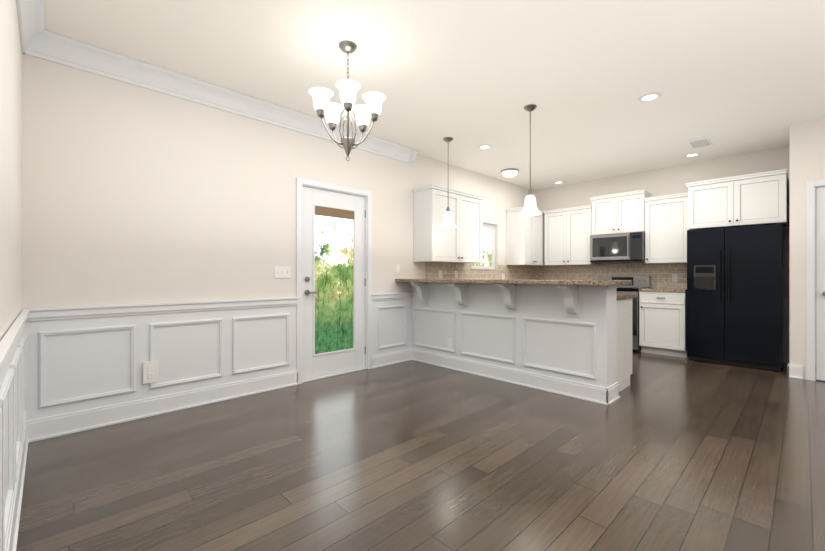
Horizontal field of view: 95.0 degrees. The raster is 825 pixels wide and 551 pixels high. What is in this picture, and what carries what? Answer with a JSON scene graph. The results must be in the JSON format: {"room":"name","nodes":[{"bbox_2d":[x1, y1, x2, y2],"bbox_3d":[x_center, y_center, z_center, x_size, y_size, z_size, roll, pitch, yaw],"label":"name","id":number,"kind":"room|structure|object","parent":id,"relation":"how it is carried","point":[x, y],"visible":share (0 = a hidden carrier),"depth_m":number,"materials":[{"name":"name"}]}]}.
{"room":"kitchen","nodes":[
{"label":"kitchen","id":0,"kind":"room"},
{"bbox_2d":[0,0,21,340],"bbox_3d":[-0.373,-0.260,0.127,0.120,2.740,6.740,0,0,-44],"label":"wall","id":1,"kind":"structure","parent":0,"point":[10,176],"depth_m":1.71,"materials":[{"name":"beige paint"}]},
{"bbox_2d":[0,308,29,550],"bbox_3d":[-0.316,0.665,0.181,0.034,0.890,6.500,0,0,-44],"label":"wainscoting","id":2,"kind":"structure","parent":1,"relation":"attached to","point":[13,397],"depth_m":1.53,"materials":[{"name":"white wood"}]},
{"bbox_2d":[16,0,44,53],"bbox_3d":[-0.290,-1.551,0.206,0.106,0.157,6.500,0,0,-44],"label":"crown molding","id":3,"kind":"structure","parent":1,"relation":"attached to","point":[31,15],"depth_m":2.30,"materials":[{"name":"white wood"}]},
{"bbox_2d":[22,53,533,308],"bbox_3d":[-0.122,-0.260,4.970,6.970,2.740,0.120,0,0,-44],"label":"wall","id":4,"kind":"structure","parent":0,"point":[132,194],"depth_m":3.11,"materials":[{"name":"beige paint"}]},
{"bbox_2d":[143,360,157,383],"bbox_3d":[-2.059,0.758,2.975,0.100,0.175,0.008,0,0,-44],"label":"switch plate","id":5,"kind":"object","parent":4,"relation":"attached to","point":[150,371],"depth_m":2.97,"materials":[{"name":"white plastic"}]},
{"bbox_2d":[22,297,298,442],"bbox_3d":[-1.870,0.665,3.173,1.958,0.890,0.034,0,0,-44],"label":"wainscoting","id":6,"kind":"structure","parent":4,"relation":"attached to","point":[84,368],"depth_m":2.97,"materials":[{"name":"white wood"}]},
{"bbox_2d":[23,30,419,162],"bbox_3d":[-1.245,-1.551,3.727,3.626,0.157,0.106,0,0,-44],"label":"crown molding","id":7,"kind":"structure","parent":4,"relation":"attached to","point":[47,45],"depth_m":3.13,"materials":[{"name":"white wood"}]},
{"bbox_2d":[274,266,290,277],"bbox_3d":[-1.288,-0.033,3.751,0.170,0.115,0.011,0,0,-44],"label":"switch plate","id":8,"kind":"object","parent":4,"relation":"attached to","point":[279,271],"depth_m":3.75,"materials":[{"name":"white plastic"}]},
{"bbox_2d":[302,186,365,379],"bbox_3d":[-0.850,0.079,4.214,0.833,2.019,0.104,0,0,-44],"label":"patio door","id":9,"kind":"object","parent":4,"relation":"attached to","point":[320,202],"visible":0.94,"depth_m":4.17,"materials":[{"name":"white wood"}]},
{"bbox_2d":[296,177,371,383],"bbox_3d":[-0.876,0.052,4.229,0.965,2.115,0.140,0,0,-44],"label":"door frame","id":10,"kind":"structure","parent":4,"relation":"attached to","point":[321,185],"depth_m":4.16,"materials":[{"name":"white wood"}]},
{"bbox_2d":[371,292,412,368],"bbox_3d":[-0.245,0.665,4.742,0.681,0.890,0.034,0,0,-44],"label":"trim","id":11,"kind":"structure","parent":4,"relation":"attached to","point":[391,328],"depth_m":4.74,"materials":[{"name":"white wood"}]},
{"bbox_2d":[396,264,399,273],"bbox_3d":[-0.183,-0.083,4.817,0.070,0.115,0.011,0,0,-44],"label":"switch plate","id":12,"kind":"object","parent":4,"relation":"attached to","point":[397,266],"depth_m":4.81,"materials":[{"name":"white plastic"}]},
{"bbox_2d":[412,184,483,263],"bbox_3d":[0.520,-0.664,5.247,1.102,0.968,0.366,0,0,-44],"label":"upper cabinet","id":13,"kind":"object","parent":4,"relation":"attached to","point":[461,243],"visible":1,"depth_m":5.00,"materials":[{"name":"white wood"}]},
{"bbox_2d":[471,223,497,269],"bbox_3d":[1.147,-0.475,6.169,0.734,0.764,0.118,0,0,-44],"label":"kitchen window","id":14,"kind":"structure","parent":4,"relation":"in","point":[491,247],"depth_m":6.35,"materials":[{"name":"white"}]},
{"bbox_2d":[506,207,545,265],"bbox_3d":[2.105,-0.664,6.777,1.008,0.968,0.366,0,0,-44],"label":"upper cabinet","id":15,"kind":"object","parent":4,"relation":"attached to","point":[525,240],"visible":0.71,"depth_m":6.50,"materials":[{"name":"white wood"}]},
{"bbox_2d":[16,352,824,550],"bbox_3d":[2.134,1.160,2.548,7.090,0.100,6.740,0,0,-44],"label":"floor","id":16,"kind":"structure","parent":0,"point":[667,453],"depth_m":2.16,"materials":[{"name":"brown wood"}]},
{"bbox_2d":[410,282,635,405],"bbox_3d":[1.069,0.596,4.337,1.116,1.028,2.442,0,0,-44],"label":"kitchen peninsula","id":17,"kind":"structure","parent":16,"relation":"on","point":[574,341],"depth_m":3.77,"materials":[{"name":"white painted wood"},{"name":"granite"}]},
{"bbox_2d":[395,279,631,285],"bbox_3d":[0.877,0.061,4.095,0.620,0.038,2.522,0,0,-44],"label":"bar","id":18,"kind":"object","parent":17,"relation":"on","point":[561,282],"visible":1,"depth_m":3.50,"materials":[{"name":"brown stone"}]},
{"bbox_2d":[598,276,650,352],"bbox_3d":[3.174,0.557,5.886,0.705,1.105,0.758,0,0,-44],"label":"range","id":19,"kind":"object","parent":16,"relation":"on","point":[637,284],"visible":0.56,"depth_m":5.52,"materials":[{"name":"silver metal"}]},
{"bbox_2d":[639,288,687,357],"bbox_3d":[3.650,0.650,5.430,0.656,0.920,0.545,0,0,-44],"label":"base cabinet","id":20,"kind":"object","parent":16,"relation":"on","point":[662,321],"visible":0.96,"depth_m":5.22,"materials":[{"name":"white painted wood"},{"name":"granite"},{"name":"dark bronze"}]},
{"bbox_2d":[687,224,783,370],"bbox_3d":[4.131,0.260,4.852,0.735,1.700,0.895,0,0,-44],"label":"refrigerator","id":21,"kind":"object","parent":16,"relation":"on","point":[735,295],"visible":1,"depth_m":4.59,"materials":[{"name":"black painted metal"},{"name":"black plastic"}]},
{"bbox_2d":[44,0,824,190],"bbox_3d":[2.134,-1.680,2.548,7.090,0.100,6.740,0,0,-44],"label":"ceiling","id":22,"kind":"structure","parent":0,"point":[727,78],"depth_m":2.94,"materials":[{"name":"paint"}]},
{"bbox_2d":[308,40,385,160],"bbox_3d":[-0.472,-1.221,2.695,0.534,0.816,0.520,0,0,-44],"label":"chandelier","id":23,"kind":"object","parent":22,"relation":"hanging from","point":[348,88],"depth_m":2.63,"materials":[{"name":"white glass"}]},
{"bbox_2d":[439,137,456,227],"bbox_3d":[0.425,-1.102,4.512,0.216,1.054,0.216,0,0,-44],"label":"pendant light","id":24,"kind":"object","parent":22,"relation":"hanging from","point":[448,222],"visible":1,"depth_m":4.48,"materials":[{"name":"white glass"}]},
{"bbox_2d":[478,145,491,149],"bbox_3d":[0.918,-1.626,4.793,0.180,0.006,0.180,0,0,-44],"label":"recessed light","id":25,"kind":"object","parent":22,"relation":"in","point":[483,147],"visible":0.98,"depth_m":4.79,"materials":[{"name":"white"}]},
{"bbox_2d":[501,168,518,177],"bbox_3d":[1.517,-1.577,5.886,0.270,0.105,0.270,0,0,-44],"label":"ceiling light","id":26,"kind":"object","parent":22,"relation":"attached to","point":[510,173],"visible":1,"depth_m":5.80,"materials":[{"name":"white glass"}]},
{"bbox_2d":[519,104,541,215],"bbox_3d":[1.139,-1.109,3.658,0.216,1.039,0.216,0,0,-44],"label":"pendant light","id":27,"kind":"object","parent":22,"relation":"hanging from","point":[530,208],"visible":1,"depth_m":3.63,"materials":[{"name":"white glass"}]},
{"bbox_2d":[638,93,660,101],"bbox_3d":[2.168,-1.626,3.456,0.180,0.006,0.180,0,0,-44],"label":"recessed light","id":28,"kind":"object","parent":22,"relation":"in","point":[649,97],"visible":1,"depth_m":3.45,"materials":[{"name":"white glass"}]},
{"bbox_2d":[684,153,699,156],"bbox_3d":[3.781,-1.626,5.111,0.180,0.006,0.180,0,0,-44],"label":"recessed light","id":29,"kind":"object","parent":22,"relation":"in","point":[692,155],"visible":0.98,"depth_m":5.11,"materials":[{"name":"white glass"}]},
{"bbox_2d":[688,138,711,148],"bbox_3d":[3.532,-1.624,4.648,0.340,0.010,0.190,0,0,-44],"label":"ceiling vent","id":30,"kind":"object","parent":22,"relation":"in","point":[699,143],"visible":1,"depth_m":4.64,"materials":[{"name":"white metal"}]},
{"bbox_2d":[425,262,686,287],"bbox_3d":[2.128,-0.009,5.317,3.008,0.397,2.504,0,0,-44],"label":"backsplash","id":31,"kind":"structure","parent":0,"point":[668,275],"depth_m":6.06,"materials":[{"name":"beige tile"}]},
{"bbox_2d":[534,146,789,362],"bbox_3d":[3.596,-0.260,6.051,0.120,2.740,3.490,0,0,-44],"label":"wall","id":32,"kind":"structure","parent":0,"point":[665,181],"depth_m":5.58,"materials":[{"name":"beige paint"}]},
{"bbox_2d":[544,205,598,265],"bbox_3d":[2.749,-0.664,6.573,0.366,0.968,0.807,0,0,-44],"label":"upper cabinet","id":33,"kind":"object","parent":32,"relation":"attached to","point":[568,232],"visible":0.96,"depth_m":6.44,"materials":[{"name":"white wood"}]},
{"bbox_2d":[589,190,650,234],"bbox_3d":[3.289,-0.964,6.013,0.366,0.618,0.784,0,0,-44],"label":"upper cabinet","id":34,"kind":"object","parent":32,"relation":"attached to","point":[624,212],"visible":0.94,"depth_m":5.87,"materials":[{"name":"white wood"}]},
{"bbox_2d":[590,232,644,262],"bbox_3d":[3.265,-0.429,5.973,0.456,0.438,0.758,0,0,-44],"label":"over-the-range microwave","id":35,"kind":"object","parent":34,"relation":"attached to","point":[618,248],"visible":0.98,"depth_m":5.81,"materials":[{"name":"silver metal"}]},
{"bbox_2d":[644,192,688,263],"bbox_3d":[3.751,-0.664,5.535,0.366,0.968,0.535,0,0,-44],"label":"upper cabinet","id":36,"kind":"object","parent":32,"relation":"attached to","point":[666,222],"visible":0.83,"depth_m":5.43,"materials":[{"name":"white wood"}]},
{"bbox_2d":[685,169,787,229],"bbox_3d":[4.179,-0.919,4.892,0.642,0.608,0.952,0,0,-44],"label":"upper cabinet","id":37,"kind":"object","parent":32,"relation":"attached to","point":[756,199],"depth_m":4.64,"materials":[{"name":"white wood"}]},
{"bbox_2d":[790,119,824,379],"bbox_3d":[5.240,-0.260,3.038,0.120,2.740,3.130,0,0,-44],"label":"wall","id":38,"kind":"structure","parent":0,"point":[807,151],"depth_m":4.05,"materials":[{"name":"beige paint"}]},
{"bbox_2d":[789,364,802,379],"bbox_3d":[5.143,1.038,3.027,0.024,0.143,3.010,0,0,-44],"label":"baseboard","id":39,"kind":"structure","parent":38,"relation":"attached to","point":[795,371],"depth_m":4.07,"materials":[{"name":"white wood"}]},
{"bbox_2d":[806,179,824,380],"bbox_3d":[4.551,0.055,3.738,0.140,2.110,0.915,0,0,-44],"label":"door frame","id":40,"kind":"structure","parent":38,"relation":"attached to","point":[811,186],"depth_m":3.99,"materials":[{"name":"white wood"}]},
{"bbox_2d":[816,187,824,380],"bbox_3d":[4.516,0.086,3.704,0.096,2.023,0.767,0,0,-44],"label":"pantry door","id":41,"kind":"structure","parent":38,"relation":"in","point":[820,283],"depth_m":3.96,"materials":[{"name":"white wood"}]},
{"label":"outside","id":42,"kind":"structure","parent":0,"visible":0},
{"bbox_2d":[315,215,490,353],"bbox_3d":[0.396,-2.140,12.373,34.000,11.500,0.050,0,0,-44],"label":"outdoor background","id":43,"kind":"object","parent":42,"point":[328,247],"depth_m":9.97,"materials":[{"name":"green plant"}]}
]}

